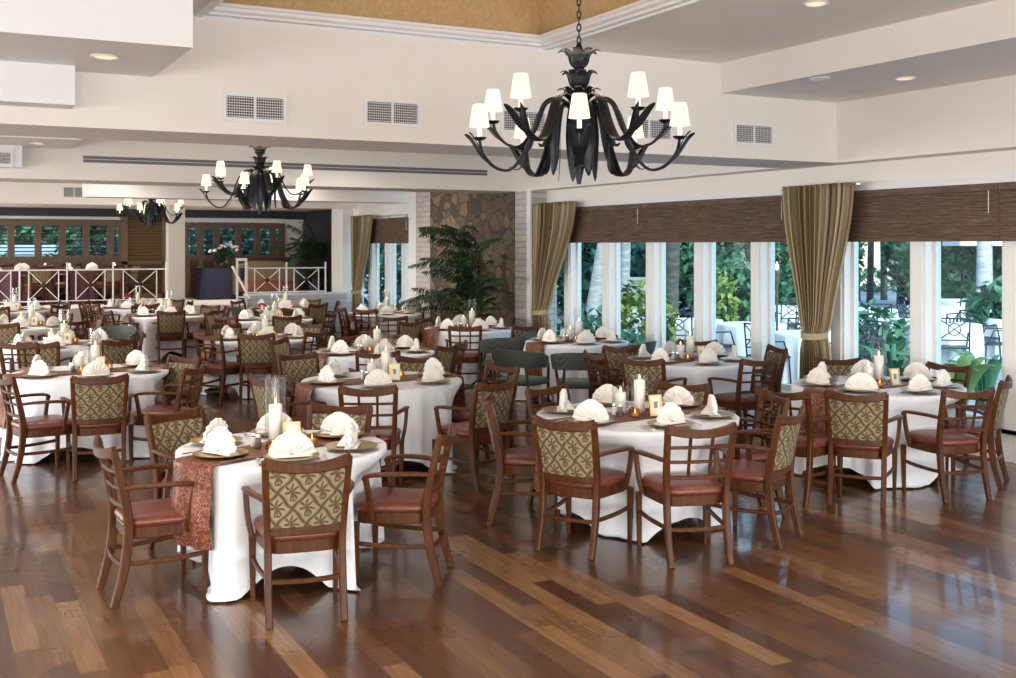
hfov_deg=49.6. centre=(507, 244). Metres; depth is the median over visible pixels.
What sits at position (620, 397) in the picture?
pillar candle
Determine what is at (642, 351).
napkin
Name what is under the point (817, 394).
table runner
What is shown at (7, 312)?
armchair
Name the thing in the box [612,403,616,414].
salt shaker
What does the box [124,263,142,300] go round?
armchair
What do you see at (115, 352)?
armchair
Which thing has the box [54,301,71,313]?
armchair
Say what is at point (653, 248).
window
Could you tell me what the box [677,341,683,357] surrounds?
pillar candle
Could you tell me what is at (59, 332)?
napkin
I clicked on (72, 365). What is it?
pepper shaker
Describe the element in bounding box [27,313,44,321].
napkin
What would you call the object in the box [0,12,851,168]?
wall
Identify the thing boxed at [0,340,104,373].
tablecloth
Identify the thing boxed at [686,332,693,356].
pillar candle
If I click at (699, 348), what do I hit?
frame
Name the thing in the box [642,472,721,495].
seat cushion
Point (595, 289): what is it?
tree
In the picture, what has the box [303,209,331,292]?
wall niche
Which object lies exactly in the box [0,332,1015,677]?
floor
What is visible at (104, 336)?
napkin
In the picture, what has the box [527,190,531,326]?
trim
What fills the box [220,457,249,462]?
fork
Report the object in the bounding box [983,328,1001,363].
chair
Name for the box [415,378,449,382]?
charger plate
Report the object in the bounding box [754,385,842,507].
armchair
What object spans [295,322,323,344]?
armchair
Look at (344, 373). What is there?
charger plate
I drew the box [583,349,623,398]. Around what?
armchair
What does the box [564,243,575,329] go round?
window
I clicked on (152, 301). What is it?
napkin
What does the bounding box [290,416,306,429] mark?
seat cushion
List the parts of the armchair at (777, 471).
leg, leg, armrest, seat frame, armrest, leg, rail, backrest panel, rail, leg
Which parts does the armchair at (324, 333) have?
leg, rail, leg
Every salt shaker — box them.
[250,432,255,446]
[361,370,364,379]
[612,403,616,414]
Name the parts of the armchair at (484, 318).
rail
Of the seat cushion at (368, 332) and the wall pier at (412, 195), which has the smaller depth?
the seat cushion at (368, 332)
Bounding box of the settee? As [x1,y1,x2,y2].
[233,261,301,299]
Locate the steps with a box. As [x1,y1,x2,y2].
[192,304,243,322]
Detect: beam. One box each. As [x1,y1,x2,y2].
[0,139,519,193]
[82,184,408,203]
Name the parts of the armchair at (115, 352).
leg, backrest panel, rail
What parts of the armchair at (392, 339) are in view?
rail, backrest panel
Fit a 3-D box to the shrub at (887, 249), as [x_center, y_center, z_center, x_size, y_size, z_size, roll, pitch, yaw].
[14.261,-0.074,38.019,2.773,4.821,2.390,0,0,14]
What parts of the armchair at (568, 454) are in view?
leg, rail, backrest panel, rail, leg, seat frame, leg, armrest, leg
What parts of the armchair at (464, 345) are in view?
leg, leg, rail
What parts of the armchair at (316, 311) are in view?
backrest panel, rail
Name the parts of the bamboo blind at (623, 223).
rail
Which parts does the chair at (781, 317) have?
backrest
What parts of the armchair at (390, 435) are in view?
leg, rail, seat frame, leg, leg, armrest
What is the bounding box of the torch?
[775,263,779,330]
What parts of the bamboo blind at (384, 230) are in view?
rail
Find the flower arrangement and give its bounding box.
[208,241,238,267]
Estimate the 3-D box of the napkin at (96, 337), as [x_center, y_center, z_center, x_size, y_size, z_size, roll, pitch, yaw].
[-5.123,1.140,13.620,0.135,0.153,0.262,0,0,9]
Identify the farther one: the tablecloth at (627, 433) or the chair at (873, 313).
the chair at (873, 313)
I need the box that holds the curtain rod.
[781,181,864,189]
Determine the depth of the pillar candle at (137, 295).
21.86 m
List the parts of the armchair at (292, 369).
leg, armrest, rail, backrest panel, leg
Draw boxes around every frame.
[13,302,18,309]
[30,316,37,325]
[63,332,71,343]
[94,356,104,363]
[275,310,280,316]
[283,421,299,431]
[389,363,399,379]
[648,394,661,415]
[696,346,704,359]
[889,368,900,385]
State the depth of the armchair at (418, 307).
20.94 m
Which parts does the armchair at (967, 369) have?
rail, leg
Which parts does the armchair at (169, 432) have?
leg, armrest, rail, rail, backrest panel, leg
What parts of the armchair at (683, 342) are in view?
rail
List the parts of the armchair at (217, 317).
rail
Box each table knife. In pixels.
[327,452,362,454]
[700,419,731,420]
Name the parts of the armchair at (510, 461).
rail, backrest panel, leg, leg, armrest, armrest, seat frame, leg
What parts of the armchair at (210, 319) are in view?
leg, backrest panel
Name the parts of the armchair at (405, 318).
rail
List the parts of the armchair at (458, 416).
seat frame, armrest, leg, rail, leg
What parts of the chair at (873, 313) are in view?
backrest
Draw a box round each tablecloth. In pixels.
[0,271,59,304]
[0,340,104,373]
[0,364,168,463]
[10,308,49,322]
[20,323,74,340]
[59,270,128,303]
[102,306,156,324]
[128,313,203,360]
[175,430,386,601]
[200,334,315,398]
[235,317,312,333]
[251,306,304,312]
[301,371,461,472]
[317,347,433,371]
[351,311,422,343]
[421,325,511,383]
[514,337,628,403]
[536,401,739,542]
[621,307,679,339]
[623,354,753,429]
[667,318,722,353]
[716,321,786,359]
[750,305,800,329]
[775,330,830,382]
[787,376,966,488]
[858,307,898,317]
[859,318,909,346]
[903,321,986,364]
[905,305,965,321]
[941,299,972,319]
[984,316,1001,358]
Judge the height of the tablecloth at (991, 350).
0.744 m
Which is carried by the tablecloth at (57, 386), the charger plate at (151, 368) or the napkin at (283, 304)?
the charger plate at (151, 368)
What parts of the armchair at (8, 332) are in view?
backrest panel, rail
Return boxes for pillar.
[166,205,184,309]
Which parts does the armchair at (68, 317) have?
backrest panel, rail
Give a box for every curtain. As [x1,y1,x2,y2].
[350,215,372,312]
[531,201,575,330]
[782,182,853,378]
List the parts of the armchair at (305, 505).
armrest, leg, leg, seat frame, rail, backrest panel, rail, leg, leg, armrest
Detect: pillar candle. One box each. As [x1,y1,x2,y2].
[12,295,16,303]
[29,306,33,323]
[48,328,54,336]
[61,322,67,338]
[75,351,83,369]
[91,342,99,361]
[136,293,139,303]
[167,299,171,307]
[251,323,257,335]
[262,318,267,328]
[269,398,281,442]
[272,302,276,313]
[283,292,287,299]
[362,335,368,349]
[367,358,375,373]
[374,327,380,348]
[377,302,381,311]
[381,348,389,373]
[461,315,465,326]
[469,309,474,326]
[567,327,572,339]
[576,319,581,338]
[615,387,625,411]
[634,374,644,412]
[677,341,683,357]
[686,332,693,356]
[864,363,872,377]
[874,352,883,381]
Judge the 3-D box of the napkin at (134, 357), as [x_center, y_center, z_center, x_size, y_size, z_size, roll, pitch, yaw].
[-3.791,1.143,11.202,0.269,0.148,0.135,0,0,17]
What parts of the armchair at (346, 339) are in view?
rail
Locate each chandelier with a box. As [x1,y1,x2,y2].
[116,199,184,226]
[199,146,313,213]
[464,0,694,183]
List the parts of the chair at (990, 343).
seat, armrest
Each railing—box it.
[0,262,165,304]
[247,262,325,292]
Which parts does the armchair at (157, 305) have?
rail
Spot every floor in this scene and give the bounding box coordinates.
[0,297,351,339]
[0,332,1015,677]
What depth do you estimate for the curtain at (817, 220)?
12.00 m
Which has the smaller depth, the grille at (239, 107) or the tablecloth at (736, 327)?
the grille at (239, 107)
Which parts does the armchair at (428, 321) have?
leg, rail, backrest panel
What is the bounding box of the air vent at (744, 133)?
[733,122,773,146]
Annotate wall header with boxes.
[0,182,356,208]
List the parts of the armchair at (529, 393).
leg, rail, leg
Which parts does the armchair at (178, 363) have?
leg, armrest, backrest panel, rail, leg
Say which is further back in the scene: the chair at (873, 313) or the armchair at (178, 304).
the armchair at (178, 304)
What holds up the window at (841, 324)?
in the wall at (998, 162)
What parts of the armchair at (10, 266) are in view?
backrest panel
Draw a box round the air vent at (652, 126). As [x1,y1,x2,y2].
[624,115,672,142]
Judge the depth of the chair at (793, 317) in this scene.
18.48 m
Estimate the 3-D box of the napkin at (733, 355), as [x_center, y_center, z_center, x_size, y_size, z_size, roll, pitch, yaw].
[2.408,1.143,11.775,0.135,0.148,0.269,0,0,9]
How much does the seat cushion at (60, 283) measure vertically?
0.069 m
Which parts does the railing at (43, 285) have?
cross panel, post, cross panel, post, rail, rail, cross panel, post, cross panel, post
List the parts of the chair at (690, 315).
backrest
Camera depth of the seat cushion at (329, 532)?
5.86 m
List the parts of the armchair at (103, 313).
rail, leg, armrest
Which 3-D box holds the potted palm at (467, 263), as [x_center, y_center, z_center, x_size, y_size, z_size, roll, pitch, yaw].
[-0.992,0.839,17.891,1.730,2.322,2.375,0,0,-10]
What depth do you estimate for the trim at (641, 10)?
9.06 m
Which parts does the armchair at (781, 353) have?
leg, armrest, backrest panel, rail, leg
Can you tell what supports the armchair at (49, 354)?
on the floor at (920, 586)
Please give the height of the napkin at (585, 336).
0.148 m
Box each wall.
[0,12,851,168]
[0,215,302,300]
[0,245,204,255]
[247,294,346,331]
[353,150,1015,446]
[416,190,556,333]
[600,277,645,313]
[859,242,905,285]
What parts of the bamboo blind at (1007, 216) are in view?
rail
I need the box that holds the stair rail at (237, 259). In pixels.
[231,258,250,308]
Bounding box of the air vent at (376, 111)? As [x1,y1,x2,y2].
[363,97,420,127]
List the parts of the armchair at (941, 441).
leg, armrest, leg, seat frame, leg, rail, armrest, leg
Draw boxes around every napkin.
[0,314,8,323]
[4,303,16,310]
[10,317,29,326]
[12,334,23,344]
[14,263,26,269]
[21,330,31,341]
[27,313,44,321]
[27,360,50,375]
[29,302,40,308]
[29,354,40,369]
[43,335,65,345]
[45,316,59,325]
[56,329,74,338]
[72,350,90,364]
[82,360,109,375]
[85,263,97,268]
[88,331,101,343]
[95,328,108,339]
[106,300,114,306]
[114,299,121,305]
[121,301,132,307]
[125,350,148,364]
[135,354,149,370]
[138,307,148,314]
[140,298,148,304]
[149,299,156,304]
[157,298,163,304]
[164,307,176,311]
[184,305,191,311]
[188,306,195,313]
[199,418,229,442]
[202,426,237,455]
[221,325,228,335]
[223,328,236,338]
[238,310,249,318]
[246,309,254,316]
[248,323,261,332]
[255,412,291,432]
[259,327,276,338]
[260,311,275,319]
[268,430,315,458]
[278,300,291,307]
[284,323,296,333]
[292,310,298,316]
[292,325,303,336]
[296,308,304,316]
[301,299,308,306]
[316,365,336,382]
[320,412,359,435]
[326,336,334,349]
[328,359,342,374]
[330,340,348,353]
[337,421,360,448]
[354,334,373,345]
[357,305,367,309]
[364,369,392,385]
[373,341,394,353]
[375,357,396,368]
[379,306,393,313]
[396,335,413,346]
[403,306,413,312]
[409,338,420,350]
[421,365,444,381]
[422,357,444,373]
[434,316,440,326]
[440,319,453,328]
[452,314,467,324]
[472,319,488,328]
[485,316,497,324]
[496,318,504,326]
[535,328,545,338]
[542,329,556,341]
[556,389,574,411]
[560,326,575,336]
[572,399,608,422]
[576,331,595,342]
[592,384,618,402]
[595,327,609,337]
[606,329,616,340]
[637,344,650,356]
[651,348,670,361]
[654,402,686,425]
[662,386,694,404]
[663,341,676,353]
[698,347,718,362]
[700,394,720,416]
[705,341,725,354]
[727,345,739,359]
[806,367,830,384]
[817,362,830,377]
[845,373,877,390]
[850,359,873,374]
[902,362,931,379]
[906,374,932,390]
[933,369,952,386]
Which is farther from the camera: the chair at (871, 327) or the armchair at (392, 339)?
the chair at (871, 327)
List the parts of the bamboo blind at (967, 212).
rail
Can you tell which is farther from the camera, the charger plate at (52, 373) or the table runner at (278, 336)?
the table runner at (278, 336)
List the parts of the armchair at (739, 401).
armrest, leg, seat frame, leg, rail, armrest, leg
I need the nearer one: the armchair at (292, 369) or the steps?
the armchair at (292, 369)
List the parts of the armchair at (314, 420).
leg, backrest panel, rail, leg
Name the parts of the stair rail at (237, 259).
post, handrail, rail, post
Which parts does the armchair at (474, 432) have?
leg, armrest, seat frame, leg, leg, rail, backrest panel, rail, leg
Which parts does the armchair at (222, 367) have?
leg, rail, armrest, seat frame, leg, armrest, leg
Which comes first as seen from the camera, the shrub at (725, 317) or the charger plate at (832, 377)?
the charger plate at (832, 377)
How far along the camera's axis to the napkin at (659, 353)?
11.53 m
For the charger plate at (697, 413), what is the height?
0.016 m
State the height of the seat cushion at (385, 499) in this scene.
0.069 m
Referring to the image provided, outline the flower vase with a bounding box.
[257,303,266,306]
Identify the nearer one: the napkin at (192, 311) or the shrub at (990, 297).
the napkin at (192, 311)
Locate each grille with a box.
[0,153,10,163]
[64,187,81,196]
[227,95,282,119]
[367,102,416,122]
[504,111,544,131]
[642,120,669,138]
[737,125,771,143]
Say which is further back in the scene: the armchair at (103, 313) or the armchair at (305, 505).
the armchair at (103, 313)
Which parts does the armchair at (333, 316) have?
leg, rail, leg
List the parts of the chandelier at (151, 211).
lamp shade, arm, arm, lamp shade, arm, arm, arm, arm, arm, lamp shade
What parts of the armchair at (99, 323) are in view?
backrest panel, leg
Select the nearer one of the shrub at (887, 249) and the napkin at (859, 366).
the napkin at (859, 366)
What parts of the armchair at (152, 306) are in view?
rail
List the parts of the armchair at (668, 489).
leg, armrest, leg, seat frame, rail, leg, armrest, leg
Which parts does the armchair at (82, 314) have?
leg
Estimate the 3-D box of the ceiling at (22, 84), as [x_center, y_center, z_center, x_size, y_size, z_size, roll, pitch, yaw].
[-5.795,-1.146,6.615,5.947,0.286,0.274,0,0,-28]
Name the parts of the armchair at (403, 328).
leg, backrest panel, rail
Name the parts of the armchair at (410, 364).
backrest panel, rail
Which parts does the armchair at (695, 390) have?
leg, backrest panel, rail, leg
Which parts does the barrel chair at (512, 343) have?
leg, seat, leg, backrest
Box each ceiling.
[0,0,192,76]
[0,0,1015,211]
[0,61,74,108]
[0,135,81,148]
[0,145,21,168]
[223,0,639,34]
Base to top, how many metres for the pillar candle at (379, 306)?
0.180 m
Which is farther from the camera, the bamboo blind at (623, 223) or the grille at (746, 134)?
the bamboo blind at (623, 223)
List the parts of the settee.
seat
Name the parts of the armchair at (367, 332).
leg, rail, leg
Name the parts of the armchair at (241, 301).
rail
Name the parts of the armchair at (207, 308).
backrest panel, rail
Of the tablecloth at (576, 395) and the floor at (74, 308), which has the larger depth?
the floor at (74, 308)
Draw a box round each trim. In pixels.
[0,207,304,218]
[0,216,302,222]
[0,257,290,261]
[194,0,707,49]
[243,292,347,295]
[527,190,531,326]
[576,173,1015,206]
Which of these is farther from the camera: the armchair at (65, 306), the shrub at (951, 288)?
the shrub at (951, 288)
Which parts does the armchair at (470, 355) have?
leg, rail, seat frame, leg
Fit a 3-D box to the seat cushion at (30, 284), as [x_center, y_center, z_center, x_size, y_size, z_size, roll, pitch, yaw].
[-10.185,0.856,23.763,0.454,0.069,0.474,0,0,45]
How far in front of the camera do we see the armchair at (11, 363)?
12.61 m
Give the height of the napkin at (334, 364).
0.144 m
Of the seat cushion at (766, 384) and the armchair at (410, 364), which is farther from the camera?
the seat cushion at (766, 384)
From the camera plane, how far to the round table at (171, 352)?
19.44 m
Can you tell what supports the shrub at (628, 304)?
on the ground
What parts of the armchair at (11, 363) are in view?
leg, armrest, rail, leg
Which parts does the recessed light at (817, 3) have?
bulb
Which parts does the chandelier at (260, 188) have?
lamp shade, lamp shade, arm, arm, arm, arm, lamp shade, arm, stem, arm, lamp shade, arm, arm, arm, lamp shade, lamp shade, lamp shade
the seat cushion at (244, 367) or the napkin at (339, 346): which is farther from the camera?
the seat cushion at (244, 367)
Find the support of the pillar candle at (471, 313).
in the glass
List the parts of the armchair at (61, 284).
seat frame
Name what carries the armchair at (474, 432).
on the floor at (920, 586)
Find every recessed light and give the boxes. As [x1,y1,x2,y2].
[30,142,45,144]
[90,54,119,59]
[803,0,828,6]
[809,77,830,80]
[894,77,915,80]
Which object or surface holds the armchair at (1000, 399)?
on the floor at (920, 586)
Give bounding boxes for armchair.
[0,264,13,303]
[0,306,17,322]
[0,322,33,343]
[0,342,39,375]
[0,373,77,482]
[16,341,73,368]
[20,265,52,305]
[38,319,87,340]
[39,264,70,304]
[43,303,67,317]
[44,264,75,302]
[44,313,73,322]
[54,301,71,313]
[60,373,133,480]
[61,263,81,301]
[75,314,104,337]
[78,300,95,337]
[82,303,120,339]
[92,264,123,304]
[93,435,208,608]
[100,337,135,363]
[101,309,141,350]
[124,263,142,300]
[126,303,159,314]
[128,362,205,465]
[131,305,155,314]
[134,330,145,350]
[143,405,206,563]
[152,310,187,362]
[155,354,200,406]
[167,298,184,310]
[184,308,225,357]
[193,332,249,404]
[198,304,220,352]
[198,305,230,346]
[204,310,226,335]
[210,322,241,390]
[215,314,248,329]
[230,299,245,308]
[234,332,275,402]
[241,452,354,628]
[248,373,326,429]
[268,336,300,410]
[272,314,301,333]
[276,351,319,413]
[282,308,307,316]
[291,329,327,353]
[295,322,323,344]
[300,298,320,304]
[307,302,327,346]
[307,402,372,432]
[321,311,336,344]
[325,300,339,336]
[327,334,361,346]
[336,306,368,345]
[338,385,409,486]
[348,350,400,371]
[352,308,385,338]
[354,422,456,586]
[372,315,407,336]
[381,332,417,345]
[395,355,440,371]
[396,320,422,339]
[398,303,420,311]
[414,317,433,346]
[432,377,517,492]
[433,342,457,372]
[445,325,485,382]
[451,340,467,374]
[451,362,519,470]
[475,315,503,323]
[481,392,559,526]
[489,324,538,383]
[524,383,575,514]
[531,414,634,559]
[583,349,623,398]
[588,344,641,398]
[620,356,686,401]
[633,422,737,568]
[653,380,710,404]
[677,339,717,352]
[707,356,778,443]
[708,406,805,549]
[723,389,790,518]
[754,344,787,418]
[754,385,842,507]
[814,357,862,375]
[821,388,902,509]
[900,386,995,503]
[925,361,971,461]
[935,375,1012,488]
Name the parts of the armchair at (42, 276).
armrest, leg, seat frame, backrest panel, rail, leg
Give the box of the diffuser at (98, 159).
[83,155,486,175]
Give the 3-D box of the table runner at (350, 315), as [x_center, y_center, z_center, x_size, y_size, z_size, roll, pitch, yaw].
[-2.239,1.471,20.001,1.532,0.475,0.360,0,0,-30]
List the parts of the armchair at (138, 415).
leg, armrest, seat frame, armrest, leg, rail, leg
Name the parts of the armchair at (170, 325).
leg, seat frame, rail, rail, backrest panel, leg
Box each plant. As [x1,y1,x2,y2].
[858,344,909,376]
[884,362,894,375]
[899,347,966,364]
[944,355,995,404]
[947,349,1001,411]
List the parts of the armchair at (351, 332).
leg, rail, leg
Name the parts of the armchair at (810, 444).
leg, rail, seat frame, leg, armrest, leg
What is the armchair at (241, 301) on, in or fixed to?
on the floor at (920, 586)
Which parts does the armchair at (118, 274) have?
leg, seat frame, backrest panel, rail, leg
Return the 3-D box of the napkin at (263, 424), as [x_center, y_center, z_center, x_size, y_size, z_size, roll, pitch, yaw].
[-1.515,1.148,7.175,0.252,0.137,0.140,0,0,-24]
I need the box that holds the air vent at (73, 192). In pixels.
[62,186,85,198]
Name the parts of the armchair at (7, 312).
backrest panel, rail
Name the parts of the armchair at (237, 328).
leg, rail, backrest panel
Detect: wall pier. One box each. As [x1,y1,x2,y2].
[332,209,352,300]
[409,192,415,304]
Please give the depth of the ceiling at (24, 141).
13.65 m
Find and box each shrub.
[48,235,106,255]
[78,236,117,255]
[189,222,230,253]
[204,222,253,253]
[232,229,277,253]
[249,229,277,254]
[364,243,400,305]
[364,243,400,307]
[557,243,639,314]
[557,244,635,306]
[557,304,601,334]
[581,243,683,310]
[589,324,645,345]
[599,279,678,344]
[630,242,775,317]
[679,242,795,320]
[716,242,796,305]
[716,255,750,321]
[716,270,741,321]
[780,242,863,297]
[858,242,869,283]
[858,297,909,363]
[859,267,905,293]
[879,242,941,305]
[893,241,1001,298]
[941,244,995,293]
[949,246,1001,277]
[957,275,1001,327]
[995,246,1001,268]
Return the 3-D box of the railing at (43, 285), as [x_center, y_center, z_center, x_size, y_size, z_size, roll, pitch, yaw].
[-9.089,0.839,22.922,3.846,0.953,0.048,0,0,-28]
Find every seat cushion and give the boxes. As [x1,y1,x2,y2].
[11,415,71,429]
[23,283,48,286]
[54,282,68,284]
[70,417,120,428]
[95,282,118,284]
[114,497,183,526]
[132,405,191,417]
[155,396,185,405]
[156,333,181,336]
[186,331,204,335]
[205,361,238,369]
[243,366,270,368]
[253,515,337,541]
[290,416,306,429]
[343,328,363,333]
[356,487,437,512]
[358,330,384,334]
[370,427,400,441]
[437,421,502,436]
[451,408,470,420]
[458,351,477,357]
[502,447,535,465]
[547,468,625,488]
[597,377,622,385]
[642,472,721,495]
[711,459,786,481]
[714,392,766,403]
[723,444,767,461]
[755,382,775,390]
[768,433,827,448]
[834,436,893,450]
[909,429,979,445]
[944,420,994,434]
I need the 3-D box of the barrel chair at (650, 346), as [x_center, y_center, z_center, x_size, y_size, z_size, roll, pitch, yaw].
[1.553,1.601,13.815,0.629,0.802,0.675,0,0,30]
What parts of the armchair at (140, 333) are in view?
leg, leg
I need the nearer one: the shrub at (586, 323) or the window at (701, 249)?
the window at (701, 249)
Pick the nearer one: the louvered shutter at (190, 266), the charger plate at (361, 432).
the charger plate at (361, 432)
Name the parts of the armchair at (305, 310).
rail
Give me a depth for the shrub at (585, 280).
33.11 m
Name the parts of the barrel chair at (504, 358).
backrest, seat, leg, leg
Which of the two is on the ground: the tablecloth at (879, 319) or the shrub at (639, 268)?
the shrub at (639, 268)
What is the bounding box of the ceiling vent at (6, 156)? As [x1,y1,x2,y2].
[0,150,12,165]
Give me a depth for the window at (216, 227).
28.12 m
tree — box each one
[0,225,80,243]
[0,225,117,243]
[42,225,117,243]
[185,222,265,243]
[583,243,601,328]
[621,243,630,297]
[666,242,679,317]
[858,266,860,300]
[866,242,873,302]
[880,242,887,299]
[896,275,903,303]
[976,241,991,312]
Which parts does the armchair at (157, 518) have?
rail, leg, leg, armrest, seat frame, armrest, leg, leg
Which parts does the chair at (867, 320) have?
seat, armrest, backrest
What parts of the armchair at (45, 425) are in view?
leg, rail, leg, armrest, seat frame, armrest, leg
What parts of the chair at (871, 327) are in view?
backrest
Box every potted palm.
[276,216,327,290]
[396,225,506,321]
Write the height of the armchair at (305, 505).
0.898 m
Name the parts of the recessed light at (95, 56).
bulb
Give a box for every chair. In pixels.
[89,325,136,339]
[231,308,260,316]
[261,309,292,316]
[479,337,529,392]
[492,350,549,419]
[520,332,557,338]
[550,353,600,405]
[621,341,656,353]
[666,314,693,343]
[716,331,734,346]
[743,323,791,383]
[775,301,799,325]
[787,317,801,329]
[789,312,801,329]
[830,326,873,361]
[858,319,883,357]
[859,313,888,348]
[867,303,891,317]
[896,300,909,317]
[941,318,970,354]
[945,312,958,322]
[959,310,1001,358]
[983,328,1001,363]
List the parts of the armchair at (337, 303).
leg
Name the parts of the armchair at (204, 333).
leg, armrest, rail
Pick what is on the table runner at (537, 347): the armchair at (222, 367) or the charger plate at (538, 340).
the charger plate at (538, 340)
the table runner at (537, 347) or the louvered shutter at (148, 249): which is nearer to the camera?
the table runner at (537, 347)
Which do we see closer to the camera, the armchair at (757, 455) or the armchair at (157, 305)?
the armchair at (757, 455)
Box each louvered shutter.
[121,217,165,298]
[185,258,218,297]
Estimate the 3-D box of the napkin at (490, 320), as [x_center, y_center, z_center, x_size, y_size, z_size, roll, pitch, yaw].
[-0.273,1.148,16.757,0.135,0.138,0.251,0,0,-45]
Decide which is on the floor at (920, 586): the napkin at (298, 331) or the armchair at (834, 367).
the armchair at (834, 367)
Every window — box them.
[0,219,121,259]
[185,223,284,258]
[361,217,375,309]
[374,216,392,306]
[391,215,408,310]
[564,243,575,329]
[576,243,614,331]
[615,242,659,350]
[660,242,709,353]
[710,242,767,380]
[768,242,850,392]
[851,242,932,375]
[933,241,1015,434]
[1001,429,1015,435]
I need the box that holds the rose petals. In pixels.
[615,407,654,414]
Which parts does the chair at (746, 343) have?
backrest, armrest, leg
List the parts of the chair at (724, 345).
seat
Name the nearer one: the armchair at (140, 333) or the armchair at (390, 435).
the armchair at (390, 435)
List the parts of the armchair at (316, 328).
rail, backrest panel, leg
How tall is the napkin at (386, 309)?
0.137 m
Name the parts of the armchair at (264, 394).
leg, rail, backrest panel, leg, armrest, armrest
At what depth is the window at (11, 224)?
26.15 m
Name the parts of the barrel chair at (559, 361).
leg, leg, backrest, seat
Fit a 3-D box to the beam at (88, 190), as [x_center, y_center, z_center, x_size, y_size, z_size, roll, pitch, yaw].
[-4.865,-1.352,21.585,6.482,0.957,0.600,0,0,-28]
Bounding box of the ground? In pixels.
[364,275,1001,413]
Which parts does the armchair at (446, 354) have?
leg, rail, backrest panel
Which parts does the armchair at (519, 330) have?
leg, rail, backrest panel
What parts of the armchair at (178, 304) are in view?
rail, backrest panel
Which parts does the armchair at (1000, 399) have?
leg, armrest, armrest, seat frame, leg, rail, backrest panel, leg, rail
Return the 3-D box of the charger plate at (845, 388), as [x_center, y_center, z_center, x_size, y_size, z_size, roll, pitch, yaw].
[2.981,1.220,9.278,0.320,0.016,0.320,0,0,32]
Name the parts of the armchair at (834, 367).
leg, rail, backrest panel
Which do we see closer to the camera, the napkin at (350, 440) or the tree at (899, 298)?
the napkin at (350, 440)
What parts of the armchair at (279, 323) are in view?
rail, backrest panel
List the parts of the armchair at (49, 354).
leg, rail, backrest panel, leg, armrest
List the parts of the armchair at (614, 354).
leg, rail, rail, backrest panel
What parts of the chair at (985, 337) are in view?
backrest, seat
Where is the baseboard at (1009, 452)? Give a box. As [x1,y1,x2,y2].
[766,401,1015,462]
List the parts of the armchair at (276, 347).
leg, rail, backrest panel, leg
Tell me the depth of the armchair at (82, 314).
21.72 m
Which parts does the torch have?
burner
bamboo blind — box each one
[370,217,408,242]
[569,203,642,242]
[642,195,786,242]
[848,183,999,241]
[998,182,1015,240]
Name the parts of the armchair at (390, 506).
leg, leg, armrest, seat frame, armrest, leg, leg, rail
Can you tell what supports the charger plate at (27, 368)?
on the tablecloth at (57, 386)
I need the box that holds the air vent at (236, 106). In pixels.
[222,91,286,123]
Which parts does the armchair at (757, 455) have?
armrest, armrest, leg, rail, leg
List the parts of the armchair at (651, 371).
leg, rail, rail, backrest panel, leg, armrest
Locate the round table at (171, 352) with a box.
[165,351,180,356]
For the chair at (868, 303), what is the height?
0.933 m
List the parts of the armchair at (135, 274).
leg, backrest panel, leg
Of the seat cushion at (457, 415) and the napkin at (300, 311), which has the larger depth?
the napkin at (300, 311)
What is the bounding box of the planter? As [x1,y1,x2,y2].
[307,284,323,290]
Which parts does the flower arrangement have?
pot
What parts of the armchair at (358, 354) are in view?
leg, rail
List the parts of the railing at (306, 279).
cross panel, rail, post, rail, cross panel, post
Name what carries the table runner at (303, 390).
on the tablecloth at (421, 398)
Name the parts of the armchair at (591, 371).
leg, rail, armrest, leg, armrest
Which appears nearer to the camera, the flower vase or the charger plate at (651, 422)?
the charger plate at (651, 422)
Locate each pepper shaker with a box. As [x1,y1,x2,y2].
[71,363,74,371]
[255,433,260,447]
[618,403,622,415]
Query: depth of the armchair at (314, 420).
7.72 m
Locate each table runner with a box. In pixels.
[0,365,174,429]
[37,324,80,339]
[40,340,118,344]
[95,307,117,319]
[122,313,204,325]
[171,432,380,550]
[201,334,318,376]
[227,317,315,324]
[247,306,297,310]
[293,373,465,417]
[311,347,434,369]
[343,311,424,336]
[422,325,505,348]
[526,338,625,375]
[534,404,727,497]
[641,355,743,363]
[801,379,935,434]
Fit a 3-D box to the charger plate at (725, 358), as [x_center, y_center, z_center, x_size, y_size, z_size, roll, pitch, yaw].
[2.428,1.220,11.772,0.320,0.016,0.320,0,0,15]
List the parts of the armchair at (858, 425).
armrest, leg, leg, backrest panel, rail, rail, seat frame, leg, leg, armrest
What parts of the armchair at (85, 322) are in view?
armrest, rail, leg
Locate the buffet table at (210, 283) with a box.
[193,268,244,299]
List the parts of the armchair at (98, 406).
armrest, leg, leg, seat frame, rail, rail, backrest panel, leg, armrest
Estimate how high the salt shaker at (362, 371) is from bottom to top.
0.088 m
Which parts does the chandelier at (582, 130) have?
lamp shade, lamp shade, arm, lamp shade, lamp shade, arm, arm, arm, stem, chain, arm, lamp shade, arm, arm, arm, lamp shade, lamp shade, arm, lamp shade, lamp shade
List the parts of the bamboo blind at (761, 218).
rail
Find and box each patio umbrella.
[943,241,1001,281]
[947,265,975,298]
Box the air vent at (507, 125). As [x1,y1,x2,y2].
[500,107,547,134]
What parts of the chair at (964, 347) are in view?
seat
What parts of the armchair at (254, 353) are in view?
leg, rail, backrest panel, seat frame, rail, leg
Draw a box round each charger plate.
[19,367,53,370]
[21,372,57,376]
[78,373,113,377]
[120,362,152,365]
[128,367,160,371]
[190,435,242,443]
[192,448,247,457]
[250,429,283,434]
[263,452,319,460]
[309,379,344,383]
[314,430,363,437]
[316,372,349,376]
[325,440,377,449]
[326,351,354,354]
[360,383,395,387]
[403,349,429,351]
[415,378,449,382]
[538,340,561,342]
[541,406,576,412]
[568,418,613,423]
[599,400,627,404]
[601,339,624,341]
[628,354,651,357]
[647,419,693,426]
[662,401,698,406]
[690,410,734,417]
[693,360,723,363]
[720,357,749,360]
[799,381,836,385]
[803,375,838,379]
[842,387,880,391]
[899,387,939,392]
[900,376,935,379]
[931,382,962,387]
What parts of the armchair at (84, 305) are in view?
leg, rail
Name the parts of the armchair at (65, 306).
rail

